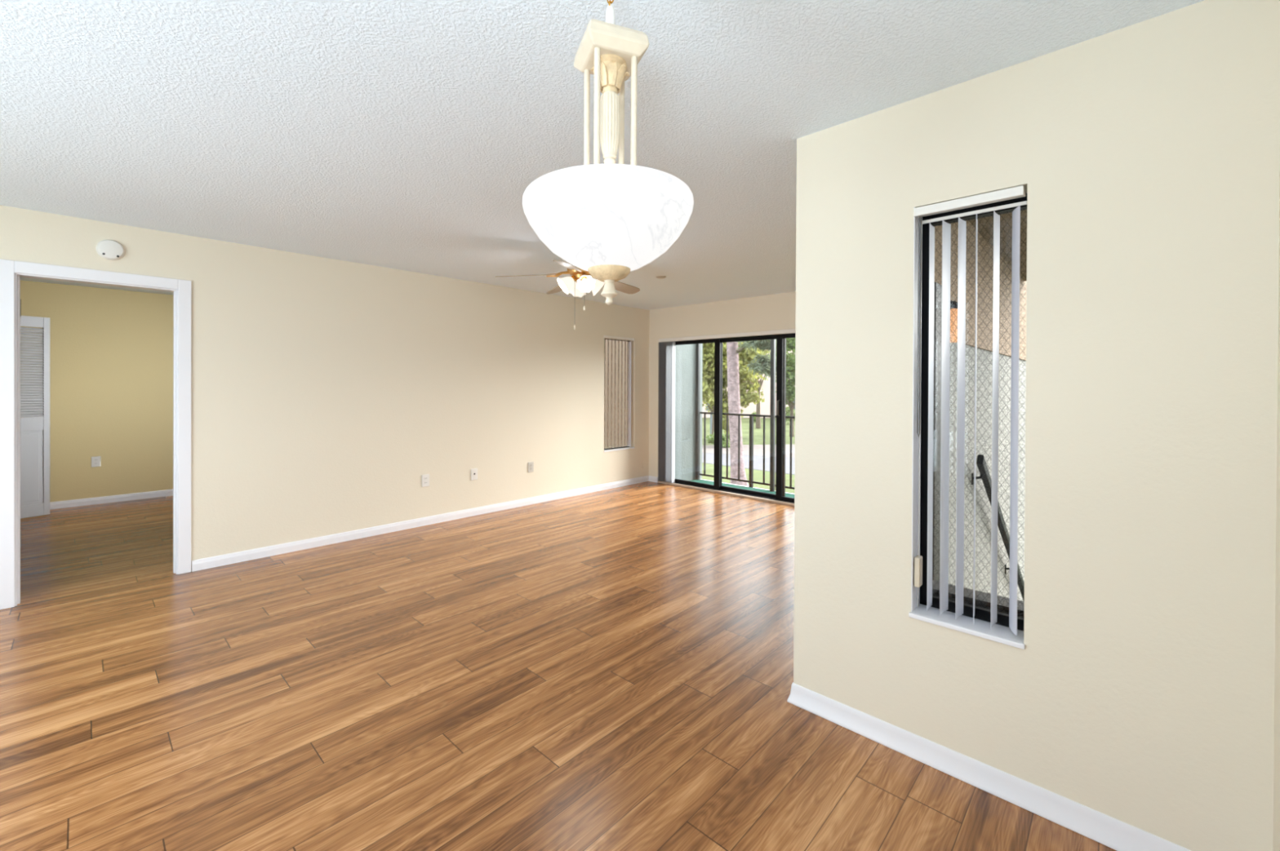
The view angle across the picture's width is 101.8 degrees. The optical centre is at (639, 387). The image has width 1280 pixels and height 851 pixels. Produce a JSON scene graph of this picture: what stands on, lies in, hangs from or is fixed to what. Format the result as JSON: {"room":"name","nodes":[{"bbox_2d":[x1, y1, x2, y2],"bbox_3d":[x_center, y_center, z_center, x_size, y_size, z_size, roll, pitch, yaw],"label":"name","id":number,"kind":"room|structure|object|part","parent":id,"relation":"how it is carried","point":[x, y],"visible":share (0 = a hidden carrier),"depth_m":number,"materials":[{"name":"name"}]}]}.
{"room":"empty living room","nodes":[
{"label":"empty living room","id":0,"kind":"room"},
{"bbox_2d":[20,280,173,502],"bbox_3d":[-5.915,0.102,6.181,0.120,2.440,4.440,0,0,43],"label":"wall","id":1,"kind":"structure","parent":0,"point":[111,351],"depth_m":5.92,"materials":[{"name":"beige paint"}]},
{"bbox_2d":[91,456,100,467],"bbox_3d":[-6.128,0.842,5.863,0.010,0.118,0.074,0,0,43],"label":"wall outlet","id":2,"kind":"object","parent":1,"relation":"attached to","point":[95,460],"visible":1,"depth_m":5.86,"materials":[{"name":"white plastic"}]},
{"bbox_2d":[49,488,173,509],"bbox_3d":[-5.412,1.283,6.635,0.014,0.078,2.850,0,0,43],"label":"baseboard","id":3,"kind":"structure","parent":1,"relation":"attached to","point":[126,497],"depth_m":5.94,"materials":[{"name":"white paint"}]},
{"bbox_2d":[0,204,648,571],"bbox_3d":[-2.493,0.123,4.692,0.110,2.440,7.878,0,0,43],"label":"wall","id":4,"kind":"structure","parent":0,"point":[324,391],"depth_m":4.62,"materials":[{"name":"beige paint"}]},
{"bbox_2d":[0,258,191,609],"bbox_3d":[-3.609,0.287,3.494,0.142,2.113,0.894,0,0,43],"label":"door frame","id":5,"kind":"structure","parent":4,"relation":"in","point":[11,272],"depth_m":3.23,"materials":[{"name":"white paint"}]},
{"bbox_2d":[95,240,124,260],"bbox_3d":[-3.526,-0.914,3.466,0.034,0.136,0.136,0,0,43],"label":"smoke detector","id":6,"kind":"object","parent":4,"relation":"attached to","point":[109,250],"visible":1,"depth_m":3.46,"materials":[{"name":"white plastic"}]},
{"bbox_2d":[191,475,648,572],"bbox_3d":[-1.567,1.305,5.609,0.014,0.078,4.974,0,0,43],"label":"baseboard","id":7,"kind":"structure","parent":4,"relation":"attached to","point":[252,554],"depth_m":4.76,"materials":[{"name":"white paint"}]},
{"bbox_2d":[422,474,429,487],"bbox_3d":[-2.081,0.910,5.054,0.010,0.118,0.074,0,0,43],"label":"wall outlet","id":8,"kind":"object","parent":4,"relation":"attached to","point":[425,478],"visible":1,"depth_m":5.05,"materials":[{"name":"white plastic"}]},
{"bbox_2d":[471,468,477,480],"bbox_3d":[-1.727,0.913,5.432,0.015,0.118,0.074,0,0,43],"label":"cable jack","id":9,"kind":"object","parent":4,"relation":"attached to","point":[473,472],"visible":1,"depth_m":5.43,"materials":[{"name":"white plastic"}]},
{"bbox_2d":[528,462,533,472],"bbox_3d":[-1.248,0.917,5.951,0.010,0.118,0.074,0,0,43],"label":"wall outlet","id":10,"kind":"object","parent":4,"relation":"attached to","point":[531,464],"visible":1,"depth_m":5.95,"materials":[{"name":"white plastic"}]},
{"bbox_2d":[604,338,634,452],"bbox_3d":[-0.309,0.089,7.036,0.118,1.526,0.576,0,0,43],"label":"window","id":11,"kind":"structure","parent":4,"relation":"in","point":[621,448],"depth_m":7.04,"materials":[{"name":"white paint"}]},
{"bbox_2d":[604,335,634,449],"bbox_3d":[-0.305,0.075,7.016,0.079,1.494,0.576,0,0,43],"label":"vertical blind","id":12,"kind":"object","parent":11,"relation":"attached to","point":[628,344],"visible":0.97,"depth_m":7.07,"materials":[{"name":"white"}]},
{"bbox_3d":[-0.293,-0.655,7.005,0.054,0.034,0.576,0,0,43],"label":"head rail","id":13,"kind":"part","parent":12,"relation":"part of","materials":[{"name":"white plastic"}]},
{"bbox_3d":[-0.303,0.845,7.031,0.093,0.014,0.576,0,0,43],"label":"sill","id":14,"kind":"part","parent":11,"relation":"part of","materials":[{"name":"white paint"}]},
{"bbox_2d":[642,459,645,468],"bbox_3d":[0.058,1.089,7.360,0.007,0.118,0.074,0,0,43],"label":"blank plate","id":15,"kind":"object","parent":4,"relation":"attached to","point":[644,460],"visible":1,"depth_m":7.36,"materials":[{"name":"beige paint"}]},
{"bbox_2d":[0,481,1116,850],"bbox_3d":[-1.807,1.409,3.965,9.205,0.120,7.748,0,0,43],"label":"floor","id":16,"kind":"structure","parent":0,"point":[610,669],"depth_m":2.23,"materials":[{"name":"brown wood"}]},
{"bbox_2d":[20,315,49,519],"bbox_3d":[-6.158,0.301,5.185,0.062,2.023,0.385,0,0,27],"label":"door","id":17,"kind":"structure","parent":16,"relation":"on","point":[34,428],"depth_m":5.27,"materials":[{"name":"grey paint"}]},
{"bbox_3d":[-6.175,0.815,5.194,0.020,0.740,0.295,0,0,27],"label":"door panel","id":18,"kind":"part","parent":17,"relation":"part of","materials":[{"name":"grey paint"}]},
{"bbox_2d":[0,0,1204,310],"bbox_3d":[-1.843,-1.151,4.006,9.031,0.120,7.998,0,0,43],"label":"ceiling","id":19,"kind":"structure","parent":0,"point":[411,135],"depth_m":2.00,"materials":[{"name":"white paint"}]},
{"bbox_2d":[495,259,639,329],"bbox_3d":[-0.597,-0.764,4.147,0.798,0.643,1.254,0,0,24],"label":"ceiling fan","id":20,"kind":"object","parent":19,"relation":"hanging from","point":[580,282],"visible":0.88,"depth_m":4.04,"materials":[{"name":"white glass"}]},
{"bbox_3d":[-0.876,-0.853,3.996,0.452,0.065,0.134,0,0,-12],"label":"blade","id":21,"kind":"part","parent":20,"relation":"part of","materials":[{"name":"beige wood"}]},
{"bbox_3d":[-0.676,-0.854,4.455,0.134,0.065,0.452,0,0,-30],"label":"blade","id":22,"kind":"part","parent":20,"relation":"part of","materials":[{"name":"beige wood"}]},
{"bbox_3d":[-0.586,-0.791,4.050,0.144,0.137,0.137,0,0,43],"label":"lamp shade","id":23,"kind":"part","parent":20,"relation":"part of","materials":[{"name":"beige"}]},
{"bbox_3d":[-0.502,-0.850,3.663,0.134,0.065,0.452,0,0,6],"label":"blade","id":24,"kind":"part","parent":20,"relation":"part of","materials":[{"name":"beige"}]},
{"bbox_3d":[-0.498,-0.791,4.213,0.137,0.137,0.144,0,0,43],"label":"lamp shade","id":25,"kind":"part","parent":20,"relation":"part of","materials":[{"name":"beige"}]},
{"bbox_3d":[-0.425,-0.812,3.989,0.052,0.049,0.041,0,0,43],"label":"bulb","id":26,"kind":"part","parent":20,"relation":"part of","materials":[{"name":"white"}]},
{"bbox_3d":[-0.423,-0.790,3.962,0.137,0.137,0.144,0,0,43],"label":"lamp shade","id":27,"kind":"part","parent":20,"relation":"part of","materials":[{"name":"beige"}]},
{"bbox_3d":[-0.335,-0.790,4.125,0.144,0.137,0.137,0,0,43],"label":"lamp shade","id":28,"kind":"part","parent":20,"relation":"part of","materials":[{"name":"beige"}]},
{"bbox_3d":[-0.179,-0.852,4.407,0.134,0.065,0.453,0,0,43],"label":"blade","id":29,"kind":"part","parent":20,"relation":"part of","materials":[{"name":"beige wood"}]},
{"bbox_2d":[522,0,693,305],"bbox_3d":[-0.075,-0.635,1.258,0.409,0.872,0.409,0,0,43],"label":"pendant lamp","id":30,"kind":"object","parent":19,"relation":"hanging from","point":[609,220],"visible":1,"depth_m":1.17,"materials":[{"name":"white glass"}]},
{"bbox_3d":[-0.116,-0.540,1.278,0.049,0.486,0.014,0,0,24],"label":"rod","id":31,"kind":"part","parent":30,"relation":"part of","materials":[{"name":"beige paint"}]},
{"bbox_3d":[-0.092,-0.540,1.216,0.014,0.486,0.049,0,0,24],"label":"rod","id":32,"kind":"part","parent":30,"relation":"part of","materials":[{"name":"beige paint"}]},
{"bbox_3d":[-0.076,-0.372,1.259,0.409,0.181,0.409,0,0,43],"label":"lamp shade","id":33,"kind":"part","parent":30,"relation":"part of","materials":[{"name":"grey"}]},
{"bbox_3d":[-0.072,-0.809,1.258,0.147,0.060,0.147,0,0,-21],"label":"plate","id":34,"kind":"part","parent":30,"relation":"part of","materials":[{"name":"beige paint"}]},
{"bbox_3d":[-0.054,-0.540,1.301,0.014,0.486,0.049,0,0,24],"label":"rod","id":35,"kind":"part","parent":30,"relation":"part of","materials":[{"name":"beige paint"}]},
{"bbox_3d":[-0.031,-0.540,1.240,0.049,0.486,0.014,0,0,24],"label":"rod","id":36,"kind":"part","parent":30,"relation":"part of","materials":[{"name":"beige paint"}]},
{"bbox_2d":[656,275,666,279],"bbox_3d":[0.207,-1.080,5.133,0.100,0.012,0.100,0,0,43],"label":"ceiling plate","id":37,"kind":"object","parent":19,"relation":"attached to","point":[657,277],"visible":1,"depth_m":5.11,"materials":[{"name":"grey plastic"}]},
{"bbox_2d":[675,343,702,480],"bbox_3d":[0.610,0.145,7.679,0.238,3.000,0.722,0,0,43],"label":"wall","id":38,"kind":"structure","parent":0,"point":[685,354],"depth_m":7.58,"materials":[{"name":"white paint"}]},
{"bbox_2d":[648,291,795,477],"bbox_3d":[1.666,0.137,6.102,4.063,2.440,0.150,0,0,43],"label":"wall","id":39,"kind":"structure","parent":0,"point":[776,312],"depth_m":6.74,"materials":[{"name":"beige paint"}]},
{"bbox_2d":[648,475,657,483],"bbox_3d":[0.187,1.306,7.365,0.163,0.078,0.014,0,0,43],"label":"baseboard","id":40,"kind":"structure","parent":39,"relation":"attached to","point":[654,479],"depth_m":7.35,"materials":[{"name":"white paint"}]},
{"bbox_2d":[657,333,795,506],"bbox_3d":[1.580,0.346,6.170,3.483,2.020,0.157,0,0,43],"label":"door","id":41,"kind":"structure","parent":39,"relation":"in","point":[780,498],"depth_m":6.40,"materials":[{"name":"black metal"}]},
{"bbox_3d":[0.700,0.354,6.998,0.900,1.921,0.034,0,0,43],"label":"sliding panel","id":42,"kind":"part","parent":41,"relation":"part of","materials":[{"name":"black"}]},
{"bbox_3d":[1.351,0.359,6.447,0.965,1.921,0.034,0,0,43],"label":"sliding panel","id":43,"kind":"part","parent":41,"relation":"part of","materials":[{"name":"black"}]},
{"bbox_3d":[1.622,0.246,6.094,0.016,0.195,0.040,0,0,43],"label":"handle","id":44,"kind":"part","parent":41,"relation":"part of","materials":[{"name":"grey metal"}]},
{"bbox_3d":[1.945,0.364,5.841,0.900,1.921,0.034,0,0,43],"label":"sliding panel","id":45,"kind":"part","parent":41,"relation":"part of","materials":[{"name":"black"}]},
{"bbox_2d":[657,328,795,483],"bbox_3d":[1.542,0.332,6.128,3.481,1.988,0.075,0,0,43],"label":"vertical blind","id":46,"kind":"object","parent":39,"relation":"attached to","point":[666,413],"visible":0.93,"depth_m":7.16,"materials":[{"name":"white plastic"}]},
{"bbox_3d":[1.550,-0.639,6.127,3.481,0.046,0.042,0,0,43],"label":"head rail","id":47,"kind":"part","parent":46,"relation":"part of","materials":[{"name":"white plastic"}]},
{"bbox_2d":[689,479,794,497],"bbox_3d":[1.917,1.472,6.381,3.462,0.170,0.602,0,0,43],"label":"floor","id":48,"kind":"structure","parent":0,"point":[787,495],"depth_m":7.14,"materials":[{"name":"teal"}]},
{"bbox_2d":[695,339,775,492],"bbox_3d":[1.752,0.159,6.905,2.487,2.450,0.050,0,0,43],"label":"screen frame","id":49,"kind":"object","parent":48,"relation":"on","point":[772,412],"visible":0.3,"depth_m":6.89,"materials":[{"name":"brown metal"}]},
{"bbox_3d":[0.860,0.151,7.734,0.052,2.450,0.050,0,0,43],"label":"post","id":50,"kind":"part","parent":49,"relation":"part of","materials":[{"name":"brown metal"}]},
{"bbox_3d":[1.761,0.159,6.897,0.052,2.450,0.050,0,0,43],"label":"post","id":51,"kind":"part","parent":49,"relation":"part of","materials":[{"name":"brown metal"}]},
{"bbox_2d":[700,479,794,494],"bbox_3d":[2.106,1.489,6.685,3.600,0.175,0.100,0,0,43],"label":"kerb","id":52,"kind":"object","parent":48,"relation":"attached to","point":[700,479],"depth_m":7.33,"materials":[{"name":"concrete"}]},
{"bbox_2d":[699,412,795,489],"bbox_3d":[2.142,0.893,6.652,3.410,1.017,0.044,0,0,43],"label":"balcony railing","id":53,"kind":"object","parent":52,"relation":"on","point":[750,482],"visible":0.23,"depth_m":7.20,"materials":[{"name":"black metal"}]},
{"bbox_3d":[2.140,1.322,6.654,3.410,0.024,0.024,0,0,43],"label":"rail","id":54,"kind":"part","parent":53,"relation":"part of","materials":[{"name":"black metal"}]},
{"bbox_3d":[2.144,0.398,6.650,3.410,0.027,0.036,0,0,43],"label":"rail","id":55,"kind":"part","parent":53,"relation":"part of","materials":[{"name":"black metal"}]},
{"bbox_3d":[1.542,0.901,7.210,0.040,0.990,0.044,0,0,43],"label":"post","id":56,"kind":"part","parent":53,"relation":"part of","materials":[{"name":"black metal"}]},
{"bbox_2d":[933,220,1026,601],"bbox_3d":[2.944,1.369,4.478,0.035,6.000,6.032,0,0,43],"label":"wall","id":57,"kind":"structure","parent":0,"point":[984,357],"depth_m":4.44,"materials":[{"name":"white paint"}]},
{"bbox_2d":[950,301,957,342],"bbox_3d":[1.950,-0.410,3.267,0.137,0.260,0.124,0,0,43],"label":"wall lantern","id":58,"kind":"object","parent":57,"relation":"attached to","point":[953,304],"visible":0.36,"depth_m":3.21,"materials":[{"name":"brown glass"}]},
{"bbox_2d":[932,580,1024,615],"bbox_3d":[1.278,0.851,1.977,0.580,0.122,0.100,0,0,43],"label":"trim","id":59,"kind":"structure","parent":57,"relation":"attached to","point":[982,598],"depth_m":1.95,"materials":[{"name":"brown wood"}]},
{"bbox_2d":[971,454,1024,601],"bbox_3d":[4.017,2.017,5.564,0.097,2.988,4.223,0,0,43],"label":"handrail","id":60,"kind":"object","parent":57,"relation":"attached to","point":[984,476],"visible":0.46,"depth_m":4.56,"materials":[{"name":"black metal"}]},
{"bbox_2d":[968,209,1026,281],"bbox_3d":[3.634,-1.308,3.358,2.466,0.130,5.332,0,0,43],"label":"ceiling","id":61,"kind":"structure","parent":0,"point":[985,225],"depth_m":4.27,"materials":[{"name":"brown"}]},
{"bbox_2d":[793,0,1279,850],"bbox_3d":[1.265,0.152,1.811,1.473,2.440,0.160,0,0,43],"label":"wall","id":62,"kind":"structure","parent":0,"point":[1145,155],"depth_m":1.58,"materials":[{"name":"beige paint"}]},
{"bbox_2d":[908,193,1026,649],"bbox_3d":[1.185,0.096,1.871,0.350,1.524,0.162,0,0,43],"label":"window","id":63,"kind":"structure","parent":62,"relation":"in","point":[1000,632],"depth_m":1.95,"materials":[{"name":"white paint"}]},
{"bbox_3d":[1.174,0.849,1.867,0.350,0.018,0.142,0,0,43],"label":"sill","id":64,"kind":"part","parent":63,"relation":"part of","materials":[{"name":"white paint"}]},
{"bbox_2d":[913,185,1026,635],"bbox_3d":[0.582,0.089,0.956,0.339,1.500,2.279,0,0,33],"label":"vertical blind","id":65,"kind":"object","parent":63,"relation":"attached to","point":[1019,192],"visible":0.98,"depth_m":1.88,"materials":[{"name":"white plastic"}]},
{"bbox_3d":[1.039,-0.221,1.937,0.011,0.817,0.004,0,0,43],"label":"bead chain","id":66,"kind":"part","parent":65,"relation":"part of","materials":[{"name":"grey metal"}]},
{"bbox_3d":[1.056,0.104,1.966,0.008,1.466,0.026,0,0,23],"label":"traverse cord","id":67,"kind":"part","parent":65,"relation":"part of","materials":[{"name":"white fabric"}]},
{"bbox_3d":[1.158,-0.638,1.839,0.334,0.049,0.062,0,0,43],"label":"head rail","id":68,"kind":"part","parent":65,"relation":"part of","materials":[{"name":"white plastic"}]},
{"bbox_2d":[786,682,1191,850],"bbox_3d":[2.298,1.331,3.050,1.352,0.083,3.419,0,0,43],"label":"baseboard","id":69,"kind":"structure","parent":62,"relation":"attached to","point":[1113,833],"depth_m":1.76,"materials":[{"name":"white paint"}]},
{"bbox_2d":[1272,169,1279,850],"bbox_3d":[0.232,0.156,-0.279,0.140,2.440,4.308,0,0,43],"label":"wall","id":70,"kind":"structure","parent":0,"point":[1276,847],"depth_m":1.33,"materials":[{"name":"beige paint"}]},
{"bbox_3d":[2.423,1.612,2.094,2.482,0.170,1.832,0,0,43],"label":"stair landing","id":71,"kind":"structure","parent":0,"visible":0},
{"bbox_2d":[932,282,942,582],"bbox_3d":[1.743,0.454,3.104,0.064,2.130,0.160,0,0,43],"label":"wooden post","id":72,"kind":"object","parent":71,"relation":"on","point":[938,287],"visible":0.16,"depth_m":3.06,"materials":[{"name":"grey wood"}]},
{"label":"outside","id":73,"kind":"structure","parent":0,"visible":0},
{"bbox_2d":[702,417,795,493],"bbox_3d":[15.714,4.233,53.660,190.000,0.480,140.000,0,0,43],"label":"lawn","id":74,"kind":"structure","parent":73,"point":[757,433],"depth_m":37.68,"materials":[{"name":"green plant"}]},
{"bbox_2d":[704,399,712,437],"bbox_3d":[5.492,2.453,40.010,0.720,3.060,0.800,0,0,43],"label":"utility box","id":75,"kind":"object","parent":74,"relation":"on","point":[711,415],"visible":0.15,"depth_m":39.92,"materials":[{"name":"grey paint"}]},
{"bbox_3d":[5.490,2.908,40.012,0.140,2.150,0.140,0,0,43],"label":"post","id":76,"kind":"part","parent":75,"relation":"part of","materials":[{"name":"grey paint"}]},
{"bbox_2d":[706,431,729,448],"bbox_3d":[5.454,3.569,34.605,2.270,1.242,1.543,0,0,26],"label":"shrub","id":77,"kind":"object","parent":74,"relation":"on","point":[711,440],"visible":0.48,"depth_m":34.42,"materials":[{"name":"green plant"}]},
{"bbox_2d":[702,342,770,435],"bbox_3d":[5.641,-1.360,37.180,7.441,10.730,5.295,0,0,-3],"label":"leafy tree","id":78,"kind":"object","parent":74,"relation":"on","point":[746,397],"visible":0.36,"depth_m":36.20,"materials":[{"name":"green plant"}]},
{"bbox_2d":[702,349,795,417],"bbox_3d":[16.425,-3.200,72.030,49.200,14.200,13.300,0,0,-3],"label":"apartment building","id":79,"kind":"structure","parent":74,"relation":"on","point":[765,407],"depth_m":66.05,"materials":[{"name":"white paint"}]},
{"bbox_2d":[726,339,776,486],"bbox_3d":[3.640,-2.745,19.887,5.459,13.751,3.493,0,0,-16],"label":"pine tree","id":80,"kind":"object","parent":74,"relation":"on","point":[732,349],"visible":0.3,"depth_m":19.98,"materials":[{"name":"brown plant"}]},
{"bbox_2d":[751,411,755,422],"bbox_3d":[12.826,3.415,58.108,1.385,1.455,1.501,0,0,43],"label":"shrub","id":81,"kind":"object","parent":74,"relation":"on","point":[753,413],"visible":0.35,"depth_m":57.93,"materials":[{"name":"green plant"}]},
{"bbox_2d":[740,341,768,428],"bbox_3d":[11.643,-1.236,49.888,4.616,10.425,5.376,0,0,-37],"label":"leafy tree","id":82,"kind":"object","parent":74,"relation":"on","point":[757,407],"visible":0.02,"depth_m":49.89,"materials":[{"name":"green plant"}]},
{"bbox_2d":[764,337,795,436],"bbox_3d":[13.298,-1.313,41.834,6.384,10.665,5.598,0,0,43],"label":"leafy tree","id":83,"kind":"object","parent":74,"relation":"on","point":[790,342],"visible":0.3,"depth_m":41.55,"materials":[{"name":"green plant"}]},
{"bbox_2d":[775,406,795,423],"bbox_3d":[15.787,2.942,55.253,2.754,2.223,2.926,0,0,28],"label":"shrub","id":84,"kind":"object","parent":74,"relation":"on","point":[788,409],"visible":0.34,"depth_m":54.83,"materials":[{"name":"green plant"}]},
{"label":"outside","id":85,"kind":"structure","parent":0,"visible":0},
{"bbox_2d":[702,453,795,475],"bbox_3d":[11.385,4.077,28.817,35.811,0.030,14.176,0,0,43],"label":"road","id":86,"kind":"structure","parent":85,"point":[709,457],"depth_m":27.98,"materials":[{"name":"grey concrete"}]},
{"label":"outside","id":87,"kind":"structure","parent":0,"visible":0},
{"bbox_2d":[702,444,795,457],"bbox_3d":[18.647,4.104,28.950,39.130,0.030,16.737,0,0,-7],"label":"sidewalk","id":88,"kind":"structure","parent":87,"point":[757,449],"depth_m":33.13,"materials":[{"name":"concrete"}]}
]}

